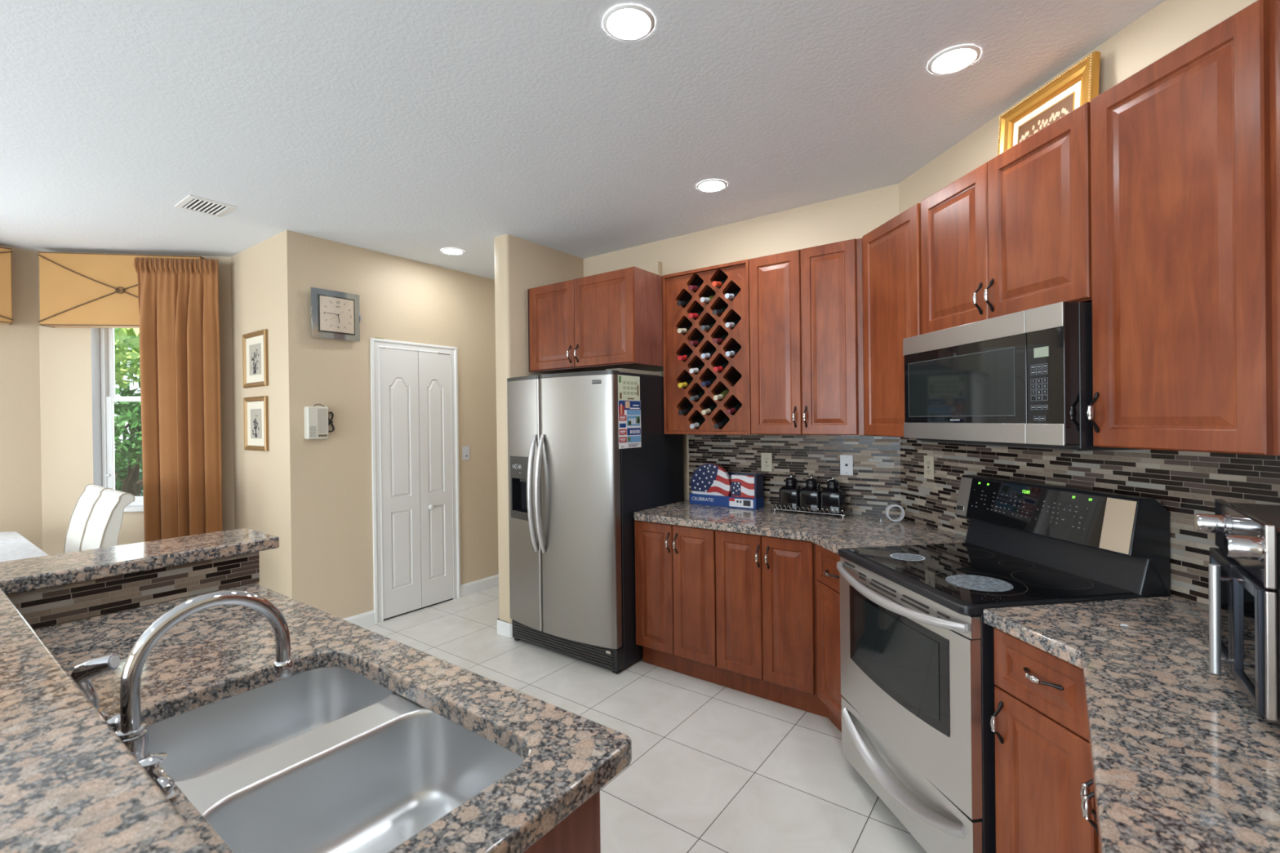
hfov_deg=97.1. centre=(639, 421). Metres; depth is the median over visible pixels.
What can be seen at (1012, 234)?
upper cabinet
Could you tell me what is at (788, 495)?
jar
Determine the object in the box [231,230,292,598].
wall
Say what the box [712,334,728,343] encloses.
wine bottle
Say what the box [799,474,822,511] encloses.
canister
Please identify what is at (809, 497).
jar
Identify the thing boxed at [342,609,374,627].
baseboard
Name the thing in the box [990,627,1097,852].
base cabinet
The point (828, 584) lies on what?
base cabinet
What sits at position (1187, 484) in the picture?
backsplash
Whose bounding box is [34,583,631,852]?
countertop
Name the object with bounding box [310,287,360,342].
wall clock
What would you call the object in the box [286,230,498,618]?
wall
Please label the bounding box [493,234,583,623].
wall
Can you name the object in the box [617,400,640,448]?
poster
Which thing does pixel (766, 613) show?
base cabinet
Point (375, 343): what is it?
trim
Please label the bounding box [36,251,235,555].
wall
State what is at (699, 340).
wine bottle
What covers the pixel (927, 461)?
socket
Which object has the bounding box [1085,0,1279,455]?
upper cabinet
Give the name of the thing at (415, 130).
ceiling
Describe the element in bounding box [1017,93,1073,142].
print
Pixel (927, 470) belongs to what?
socket
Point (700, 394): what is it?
wine bottle
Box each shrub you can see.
[114,386,142,496]
[115,454,143,496]
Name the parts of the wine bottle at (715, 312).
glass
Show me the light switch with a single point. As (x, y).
(465, 450)
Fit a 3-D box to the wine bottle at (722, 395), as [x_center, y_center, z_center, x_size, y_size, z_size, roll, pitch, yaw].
[0.536,-0.168,3.476,0.070,0.088,0.298,-1,0,36]
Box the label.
[689,493,764,510]
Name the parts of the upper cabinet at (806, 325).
door, handle, handle, door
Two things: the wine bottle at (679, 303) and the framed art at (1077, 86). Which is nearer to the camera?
the framed art at (1077, 86)
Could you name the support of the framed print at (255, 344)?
attached to the wall at (259, 273)
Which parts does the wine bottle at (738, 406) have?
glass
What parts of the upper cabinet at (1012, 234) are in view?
door, handle, handle, door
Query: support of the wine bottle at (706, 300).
in the wine rack
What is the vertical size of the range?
1.212 m
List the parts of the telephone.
bundled cord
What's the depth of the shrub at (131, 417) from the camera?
7.26 m
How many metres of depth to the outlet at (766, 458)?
3.51 m
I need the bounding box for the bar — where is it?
[0,528,279,852]
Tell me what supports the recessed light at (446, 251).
in the ceiling
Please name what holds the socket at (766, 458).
attached to the outlet at (766, 458)
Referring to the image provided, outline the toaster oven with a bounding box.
[1194,498,1279,722]
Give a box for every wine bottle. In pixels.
[676,298,691,306]
[677,324,692,333]
[677,351,693,360]
[677,377,693,387]
[678,404,693,415]
[688,283,702,291]
[688,310,703,318]
[688,337,704,346]
[688,364,704,373]
[689,390,704,400]
[689,417,705,428]
[700,294,715,302]
[700,322,715,331]
[700,349,715,358]
[701,376,716,386]
[701,403,716,414]
[711,279,726,288]
[712,306,727,315]
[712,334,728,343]
[713,361,728,372]
[713,389,728,399]
[713,417,729,428]
[724,290,739,300]
[724,319,740,328]
[725,346,741,356]
[725,402,742,414]
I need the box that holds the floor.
[364,586,927,852]
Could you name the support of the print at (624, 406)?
attached to the poster at (628, 411)
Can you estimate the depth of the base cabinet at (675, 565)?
3.19 m
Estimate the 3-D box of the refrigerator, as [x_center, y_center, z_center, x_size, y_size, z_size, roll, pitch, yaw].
[-0.328,0.584,3.751,0.919,1.751,0.877,-1,0,36]
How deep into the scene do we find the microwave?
1.85 m
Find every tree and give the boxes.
[114,328,140,489]
[114,328,142,493]
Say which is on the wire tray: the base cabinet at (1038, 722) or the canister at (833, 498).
the canister at (833, 498)
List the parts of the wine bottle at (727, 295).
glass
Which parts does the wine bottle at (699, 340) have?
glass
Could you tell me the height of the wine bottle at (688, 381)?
0.088 m
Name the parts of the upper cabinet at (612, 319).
door, handle, handle, frame, door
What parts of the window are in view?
sash, sash, sill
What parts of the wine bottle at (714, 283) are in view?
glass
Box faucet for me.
[104,590,293,800]
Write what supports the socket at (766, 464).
attached to the outlet at (766, 458)
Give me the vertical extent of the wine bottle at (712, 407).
0.088 m
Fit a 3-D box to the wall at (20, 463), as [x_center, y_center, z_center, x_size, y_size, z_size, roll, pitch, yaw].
[-6.223,0.174,1.620,0.150,2.729,6.213,-1,0,36]
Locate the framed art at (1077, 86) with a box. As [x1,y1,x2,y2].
[996,50,1100,155]
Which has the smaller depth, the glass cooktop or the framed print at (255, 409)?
the glass cooktop
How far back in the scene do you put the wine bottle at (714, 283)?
3.38 m
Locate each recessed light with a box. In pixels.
[440,248,464,254]
[602,4,654,40]
[696,179,727,192]
[927,44,981,75]
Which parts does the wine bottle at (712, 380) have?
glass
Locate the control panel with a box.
[971,488,1088,529]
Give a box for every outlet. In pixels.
[760,453,772,471]
[840,454,853,475]
[924,455,933,479]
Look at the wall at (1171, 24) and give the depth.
1.85 m
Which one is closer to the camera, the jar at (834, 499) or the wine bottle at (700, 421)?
the jar at (834, 499)
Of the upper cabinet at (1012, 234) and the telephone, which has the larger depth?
the telephone
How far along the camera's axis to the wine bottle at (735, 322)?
3.34 m
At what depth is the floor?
2.47 m
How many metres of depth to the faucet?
0.91 m
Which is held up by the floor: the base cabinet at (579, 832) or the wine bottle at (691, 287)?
the base cabinet at (579, 832)
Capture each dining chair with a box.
[62,484,106,553]
[80,488,135,551]
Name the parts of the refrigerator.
dispenser frame, freezer door, door handle, door handle, fridge door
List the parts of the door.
knob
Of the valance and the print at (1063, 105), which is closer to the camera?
the print at (1063, 105)
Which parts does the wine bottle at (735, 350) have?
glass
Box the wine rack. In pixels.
[662,258,751,435]
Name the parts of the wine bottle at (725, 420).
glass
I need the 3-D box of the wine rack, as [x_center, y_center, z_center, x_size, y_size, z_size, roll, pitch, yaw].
[0.478,-0.429,3.565,0.601,1.017,0.299,-1,0,36]
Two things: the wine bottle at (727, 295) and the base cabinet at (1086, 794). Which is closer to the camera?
the base cabinet at (1086, 794)
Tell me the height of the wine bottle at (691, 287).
0.088 m
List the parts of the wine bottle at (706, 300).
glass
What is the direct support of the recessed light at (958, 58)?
in the ceiling
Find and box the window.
[90,328,143,511]
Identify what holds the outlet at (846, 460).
attached to the backsplash at (874, 485)
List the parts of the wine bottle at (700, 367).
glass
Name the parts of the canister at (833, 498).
lid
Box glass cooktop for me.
[846,542,1133,604]
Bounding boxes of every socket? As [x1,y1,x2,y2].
[764,456,768,461]
[764,462,768,468]
[925,459,930,466]
[925,468,930,475]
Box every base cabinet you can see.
[522,789,600,852]
[634,520,722,685]
[715,529,827,717]
[816,544,842,732]
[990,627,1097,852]
[1080,778,1100,852]
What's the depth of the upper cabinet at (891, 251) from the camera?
2.64 m
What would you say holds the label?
on the pack
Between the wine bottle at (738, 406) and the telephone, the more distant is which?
the telephone
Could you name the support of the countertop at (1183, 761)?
on the base cabinet at (1086, 794)
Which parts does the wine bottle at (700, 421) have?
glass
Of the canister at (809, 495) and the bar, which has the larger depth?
the canister at (809, 495)
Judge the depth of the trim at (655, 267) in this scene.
3.97 m
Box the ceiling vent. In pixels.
[173,194,236,217]
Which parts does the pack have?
paper plate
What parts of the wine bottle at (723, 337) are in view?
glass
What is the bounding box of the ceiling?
[0,0,1164,279]
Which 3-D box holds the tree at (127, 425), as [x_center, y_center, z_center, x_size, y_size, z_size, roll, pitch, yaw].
[-11.226,-0.756,12.565,3.294,4.763,8.189,-1,0,36]
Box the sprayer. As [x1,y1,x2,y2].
[70,654,119,718]
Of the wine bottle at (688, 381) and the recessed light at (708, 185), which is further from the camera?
the wine bottle at (688, 381)
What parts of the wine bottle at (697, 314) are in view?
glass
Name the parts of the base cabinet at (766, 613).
door, handle, handle, door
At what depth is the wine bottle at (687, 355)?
3.54 m
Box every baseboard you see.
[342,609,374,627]
[460,573,498,597]
[497,617,514,638]
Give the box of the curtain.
[133,257,222,542]
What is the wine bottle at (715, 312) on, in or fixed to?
in the wine rack
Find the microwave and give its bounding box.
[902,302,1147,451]
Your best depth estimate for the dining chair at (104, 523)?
3.23 m
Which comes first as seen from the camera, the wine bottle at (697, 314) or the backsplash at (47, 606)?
the backsplash at (47, 606)
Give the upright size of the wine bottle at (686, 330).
0.088 m
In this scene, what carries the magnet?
attached to the refrigerator
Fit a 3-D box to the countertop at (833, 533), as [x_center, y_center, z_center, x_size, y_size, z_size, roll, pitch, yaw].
[0.783,0.553,2.978,1.765,0.040,0.883,-1,0,36]
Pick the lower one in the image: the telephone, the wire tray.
the wire tray
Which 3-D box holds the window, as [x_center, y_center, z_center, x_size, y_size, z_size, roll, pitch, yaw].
[-3.682,-0.099,4.231,0.690,1.525,0.180,-1,0,-9]
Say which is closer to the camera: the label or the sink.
the sink
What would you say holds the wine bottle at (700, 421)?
in the wine rack
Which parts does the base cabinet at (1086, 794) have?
handle, handle, door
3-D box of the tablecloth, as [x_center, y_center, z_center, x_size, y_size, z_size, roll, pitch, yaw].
[-3.824,0.807,2.808,1.760,0.155,1.172,-1,0,36]
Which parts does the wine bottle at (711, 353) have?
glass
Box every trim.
[369,337,460,623]
[628,261,662,275]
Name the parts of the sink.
bowl, bowl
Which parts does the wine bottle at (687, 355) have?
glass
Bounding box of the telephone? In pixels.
[303,404,334,439]
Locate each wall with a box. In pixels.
[0,245,42,550]
[34,556,259,629]
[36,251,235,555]
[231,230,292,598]
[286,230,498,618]
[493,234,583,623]
[582,183,898,517]
[898,0,1257,605]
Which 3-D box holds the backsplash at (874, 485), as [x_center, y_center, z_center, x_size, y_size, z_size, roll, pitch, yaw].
[0.875,0.302,3.463,1.340,0.454,0.008,-1,0,36]
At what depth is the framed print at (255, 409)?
3.98 m
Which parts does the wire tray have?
tray plate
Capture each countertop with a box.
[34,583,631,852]
[633,499,965,554]
[982,595,1279,852]
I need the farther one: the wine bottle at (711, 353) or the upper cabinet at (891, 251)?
the wine bottle at (711, 353)
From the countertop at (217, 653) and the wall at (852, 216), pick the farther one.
the wall at (852, 216)
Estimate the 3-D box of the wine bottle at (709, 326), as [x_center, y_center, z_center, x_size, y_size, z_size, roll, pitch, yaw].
[0.464,-0.591,3.523,0.070,0.088,0.298,-1,0,36]
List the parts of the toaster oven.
knob, door handle, pane, glass door, knob, control panel, pane, glass door, corner trim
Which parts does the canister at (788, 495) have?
lid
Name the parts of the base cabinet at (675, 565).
door, handle, handle, door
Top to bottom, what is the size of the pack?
0.265 m
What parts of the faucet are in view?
lever, handle, spout, handle, lever, plate, spout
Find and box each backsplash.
[6,551,259,629]
[688,434,901,517]
[900,436,1279,604]
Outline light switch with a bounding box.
[462,445,469,460]
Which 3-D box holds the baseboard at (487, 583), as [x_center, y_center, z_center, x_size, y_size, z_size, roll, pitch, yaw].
[-0.575,1.404,5.971,0.014,0.100,3.120,-1,0,36]
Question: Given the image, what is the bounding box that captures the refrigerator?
[506,369,684,674]
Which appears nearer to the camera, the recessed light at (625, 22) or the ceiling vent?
the recessed light at (625, 22)
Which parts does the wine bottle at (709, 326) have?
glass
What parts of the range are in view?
oven handle, drawer pull, vent trim, oven door, drawer, control panel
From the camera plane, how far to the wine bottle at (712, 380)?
3.44 m
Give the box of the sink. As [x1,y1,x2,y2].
[145,666,524,852]
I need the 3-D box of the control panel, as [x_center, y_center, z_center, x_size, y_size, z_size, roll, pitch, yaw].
[1.421,0.319,2.099,0.014,0.070,0.508,-1,0,-9]
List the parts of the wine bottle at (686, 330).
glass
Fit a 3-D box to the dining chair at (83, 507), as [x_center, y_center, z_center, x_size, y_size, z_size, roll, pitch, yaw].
[-3.608,0.958,3.410,0.436,1.084,0.592,-1,0,36]
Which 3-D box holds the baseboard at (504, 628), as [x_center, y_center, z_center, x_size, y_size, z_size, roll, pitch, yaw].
[-0.674,1.413,4.202,0.172,0.100,0.869,-1,0,36]
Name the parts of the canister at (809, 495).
lid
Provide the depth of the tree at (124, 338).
7.41 m
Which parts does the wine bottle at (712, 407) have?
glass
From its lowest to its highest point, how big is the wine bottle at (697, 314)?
0.088 m
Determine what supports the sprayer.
on the countertop at (217, 653)
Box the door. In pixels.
[379,346,453,620]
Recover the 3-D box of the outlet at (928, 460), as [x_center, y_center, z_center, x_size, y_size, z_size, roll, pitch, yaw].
[1.442,0.231,2.824,0.008,0.116,0.072,-1,0,-8]
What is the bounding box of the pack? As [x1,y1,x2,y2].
[689,463,764,510]
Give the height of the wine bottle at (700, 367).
0.088 m
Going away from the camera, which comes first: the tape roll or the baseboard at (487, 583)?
the tape roll
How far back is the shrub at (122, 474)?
9.23 m
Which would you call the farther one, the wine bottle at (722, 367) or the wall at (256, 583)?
the wine bottle at (722, 367)
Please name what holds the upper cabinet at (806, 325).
attached to the wall at (852, 216)
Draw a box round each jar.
[778,485,802,510]
[799,487,822,511]
[820,488,846,514]
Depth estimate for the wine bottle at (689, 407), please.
3.54 m
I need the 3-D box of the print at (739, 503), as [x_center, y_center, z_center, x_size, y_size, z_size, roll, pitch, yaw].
[0.629,0.497,3.437,0.093,0.034,0.001,-1,0,36]
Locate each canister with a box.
[778,473,802,510]
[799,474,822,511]
[820,475,846,514]
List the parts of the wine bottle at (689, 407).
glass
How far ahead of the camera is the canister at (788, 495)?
3.32 m
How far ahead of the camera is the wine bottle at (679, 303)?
3.53 m
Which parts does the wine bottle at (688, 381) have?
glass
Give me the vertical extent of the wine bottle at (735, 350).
0.088 m
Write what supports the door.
in the wall at (401, 299)
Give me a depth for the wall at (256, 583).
1.74 m
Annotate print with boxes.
[242,328,268,387]
[243,395,269,451]
[619,404,639,441]
[620,401,630,413]
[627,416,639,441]
[736,500,750,506]
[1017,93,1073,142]
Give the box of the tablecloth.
[0,531,48,562]
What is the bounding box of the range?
[836,474,1170,852]
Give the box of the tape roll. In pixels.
[884,503,904,521]
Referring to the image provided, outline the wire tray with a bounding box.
[773,502,852,517]
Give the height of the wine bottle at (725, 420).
0.088 m
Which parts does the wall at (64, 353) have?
cross cord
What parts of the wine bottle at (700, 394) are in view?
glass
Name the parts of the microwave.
door, control panel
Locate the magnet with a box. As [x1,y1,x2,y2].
[617,374,639,400]
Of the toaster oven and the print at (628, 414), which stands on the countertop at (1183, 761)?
the toaster oven
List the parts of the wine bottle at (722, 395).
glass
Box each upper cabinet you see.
[527,266,663,373]
[748,238,864,435]
[862,203,922,437]
[920,102,1092,333]
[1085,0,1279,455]
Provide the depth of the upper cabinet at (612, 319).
3.58 m
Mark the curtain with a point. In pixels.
(180, 362)
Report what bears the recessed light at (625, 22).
in the ceiling
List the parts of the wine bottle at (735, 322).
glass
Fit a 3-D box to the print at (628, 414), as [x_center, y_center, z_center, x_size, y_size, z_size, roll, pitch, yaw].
[-0.059,0.009,3.342,0.001,0.213,0.193,-1,0,36]
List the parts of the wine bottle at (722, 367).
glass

